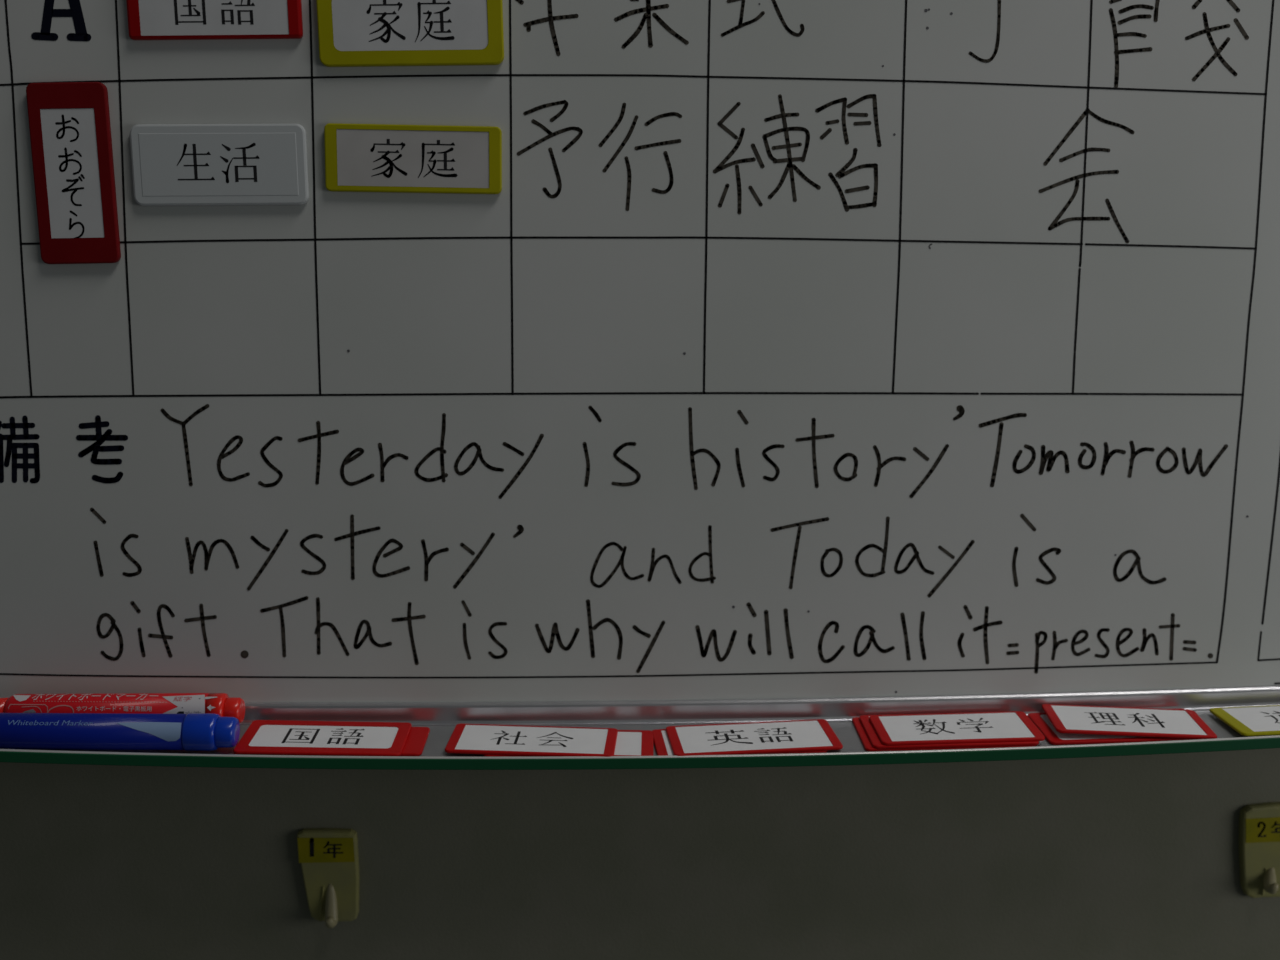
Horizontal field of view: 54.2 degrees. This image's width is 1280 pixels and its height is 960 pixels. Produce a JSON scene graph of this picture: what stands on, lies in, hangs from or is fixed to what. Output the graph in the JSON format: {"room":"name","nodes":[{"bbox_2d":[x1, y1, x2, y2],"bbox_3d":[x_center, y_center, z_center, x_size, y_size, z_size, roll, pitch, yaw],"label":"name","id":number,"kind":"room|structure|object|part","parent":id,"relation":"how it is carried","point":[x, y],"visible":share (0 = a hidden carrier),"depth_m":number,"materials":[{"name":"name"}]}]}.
{"room":"school staff room","nodes":[
{"label":"school staff room","id":0,"kind":"room"},
{"bbox_2d":[0,748,1279,959],"bbox_3d":[-0.022,-0.135,0.559,3.200,1.900,0.100,0,9,-2],"label":"wall","id":1,"kind":"structure","parent":0,"point":[1133,857],"depth_m":0.56,"materials":[{"name":"grey paint"}]},
{"bbox_2d":[297,828,359,928],"bbox_3d":[-0.136,0.174,0.543,0.026,0.042,0.013,0,9,-2],"label":"wall hook","id":2,"kind":"object","parent":1,"relation":"attached to","point":[328,857],"visible":1,"depth_m":0.55,"materials":[{"name":"plastic"}]},
{"bbox_2d":[0,0,1279,769],"bbox_3d":[-0.018,-0.204,0.470,1.040,0.636,0.053,0,9,-2],"label":"whiteboard","id":3,"kind":"object","parent":1,"relation":"attached to","point":[837,362],"visible":1,"depth_m":0.51,"materials":[{"name":"plastic"}]},
{"bbox_2d":[26,82,120,263],"bbox_3d":[-0.221,-0.119,0.488,0.030,0.069,0.003,-2,9,-2],"label":"magnet","id":4,"kind":"object","parent":3,"relation":"attached to","point":[70,127],"visible":1,"depth_m":0.49,"materials":[{"name":"red plastic"}]},
{"bbox_2d":[0,713,239,750],"bbox_3d":[-0.213,0.099,0.490,0.108,0.015,0.015,0,9,-2],"label":"marker","id":5,"kind":"object","parent":3,"relation":"on","point":[61,731],"visible":1,"depth_m":0.48,"materials":[{"name":"blue plastic"}]},
{"bbox_3d":[-0.191,0.098,0.485,0.025,0.007,0.003,0,9,-2],"label":"label panel","id":6,"kind":"part","parent":5,"relation":"part of","materials":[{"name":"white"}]},
{"bbox_2d":[0,693,244,722],"bbox_3d":[-0.212,0.094,0.509,0.100,0.015,0.015,0,9,-2],"label":"marker","id":7,"kind":"object","parent":3,"relation":"on","point":[221,704],"visible":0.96,"depth_m":0.50,"materials":[{"name":"red plastic"}]},
{"bbox_3d":[-0.186,0.093,0.506,0.022,0.010,0.006,0,9,-2],"label":"label panel","id":8,"kind":"part","parent":7,"relation":"part of","materials":[{"name":"grey plastic"}]},
{"bbox_2d":[126,0,302,39],"bbox_3d":[-0.164,-0.185,0.480,0.066,0.030,0.003,-1,9,-2],"label":"magnet","id":9,"kind":"object","parent":3,"relation":"attached to","point":[147,19],"visible":1,"depth_m":0.48,"materials":[{"name":"red plastic"}]},
{"bbox_2d":[130,124,308,205],"bbox_3d":[-0.165,-0.123,0.489,0.068,0.031,0.003,-1,9,-2],"label":"magnet","id":10,"kind":"object","parent":3,"relation":"attached to","point":[173,164],"visible":1,"depth_m":0.49,"materials":[{"name":"grey plastic"}]},
{"bbox_2d":[233,720,411,755],"bbox_3d":[-0.127,0.104,0.503,0.066,0.005,0.030,0,9,-1],"label":"magnet","id":11,"kind":"object","parent":3,"relation":"attached to","point":[266,737],"visible":1,"depth_m":0.50,"materials":[{"name":"red plastic"}]},
{"bbox_2d":[316,0,503,66],"bbox_3d":[-0.089,-0.177,0.484,0.071,0.032,0.003,-1,9,-2],"label":"magnet","id":12,"kind":"object","parent":3,"relation":"attached to","point":[351,33],"visible":1,"depth_m":0.48,"materials":[{"name":"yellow plastic"}]},
{"bbox_2d":[324,123,501,193],"bbox_3d":[-0.089,-0.126,0.492,0.069,0.026,0.003,1,9,-2],"label":"magnet","id":13,"kind":"object","parent":3,"relation":"attached to","point":[391,158],"visible":1,"depth_m":0.49,"materials":[{"name":"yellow plastic"}]},
{"bbox_2d":[400,727,429,755],"bbox_3d":[-0.121,0.105,0.506,0.069,0.004,0.027,0,9,-1],"label":"magnet","id":14,"kind":"object","parent":3,"relation":"on","point":[416,740],"visible":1,"depth_m":0.51,"materials":[{"name":"red plastic"}]},
{"bbox_2d":[445,723,617,756],"bbox_3d":[-0.043,0.105,0.506,0.067,0.003,0.027,1,9,3],"label":"magnet","id":15,"kind":"object","parent":3,"relation":"attached to","point":[523,740],"visible":1,"depth_m":0.50,"materials":[{"name":"red plastic"}]},
{"bbox_2d":[483,730,653,756],"bbox_3d":[-0.028,0.107,0.506,0.068,0.003,0.026,1,9,1],"label":"magnet","id":16,"kind":"object","parent":3,"relation":"attached to","point":[628,742],"visible":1,"depth_m":0.51,"materials":[{"name":"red plastic"}]},
{"bbox_3d":[-0.020,0.100,0.489,1.040,0.029,0.001,0,9,-2],"label":"trim","id":17,"kind":"part","parent":3,"relation":"part of","materials":[{"name":"green plastic"}]},
{"bbox_2d":[24,710,1272,756],"bbox_3d":[-0.021,0.096,0.509,1.040,0.026,0.040,0,9,-2],"label":"marker tray","id":18,"kind":"object","parent":3,"relation":"on","point":[441,723],"depth_m":0.52,"materials":[{"name":"metal"}]},
{"bbox_2d":[652,729,826,755],"bbox_3d":[0.040,0.106,0.510,0.068,0.004,0.028,0,9,-6],"label":"magnet","id":19,"kind":"object","parent":3,"relation":"attached to","point":[661,741],"visible":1,"depth_m":0.50,"materials":[{"name":"red plastic"}]},
{"bbox_2d":[666,719,842,755],"bbox_3d":[0.046,0.105,0.510,0.068,0.004,0.028,-1,9,-7],"label":"magnet","id":20,"kind":"object","parent":3,"relation":"attached to","point":[813,734],"visible":1,"depth_m":0.51,"materials":[{"name":"red plastic"}]},
{"bbox_3d":[-0.021,0.092,0.527,1.040,0.024,0.005,0,9,-2],"label":"rail","id":21,"kind":"part","parent":3,"relation":"part of","materials":[{"name":"metal"}]},
{"bbox_2d":[852,717,1035,751],"bbox_3d":[0.125,0.104,0.517,0.069,0.005,0.032,0,9,-1],"label":"magnet","id":22,"kind":"object","parent":3,"relation":"attached to","point":[856,721],"visible":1,"depth_m":0.50,"materials":[{"name":"red plastic"}]},
{"bbox_2d":[859,713,1038,748],"bbox_3d":[0.127,0.103,0.516,0.067,0.005,0.031,0,9,-1],"label":"magnet","id":23,"kind":"object","parent":22,"relation":"on","point":[870,731],"visible":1,"depth_m":0.50,"materials":[{"name":"red plastic"}]},
{"bbox_2d":[869,711,1044,745],"bbox_3d":[0.130,0.102,0.515,0.066,0.005,0.027,0,9,-2],"label":"magnet","id":24,"kind":"object","parent":23,"relation":"on","point":[1008,726],"visible":1,"depth_m":0.51,"materials":[{"name":"red plastic"}]},
{"bbox_2d":[1028,708,1194,744],"bbox_3d":[0.200,0.102,0.520,0.068,0.005,0.031,0,9,-1],"label":"magnet","id":25,"kind":"object","parent":3,"relation":"attached to","point":[1041,721],"visible":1,"depth_m":0.51,"materials":[{"name":"red plastic"}]},
{"bbox_2d":[1042,704,1216,738],"bbox_3d":[0.202,0.100,0.518,0.064,0.004,0.028,1,9,4],"label":"magnet","id":26,"kind":"object","parent":3,"relation":"attached to","point":[1074,719],"visible":1,"depth_m":0.52,"materials":[{"name":"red plastic"}]},
{"bbox_2d":[1209,705,1279,735],"bbox_3d":[0.278,0.098,0.517,0.072,0.003,0.030,-1,9,-1],"label":"magnet","id":27,"kind":"object","parent":3,"relation":"on","point":[1246,720],"visible":1,"depth_m":0.52,"materials":[{"name":"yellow plastic"}]},
{"bbox_2d":[1239,802,1279,897],"bbox_3d":[0.285,0.168,0.559,0.029,0.045,0.013,0,9,-2],"label":"wall hook","id":28,"kind":"object","parent":1,"relation":"attached to","point":[1259,823],"visible":1,"depth_m":0.56,"materials":[{"name":"plastic"}]}
]}

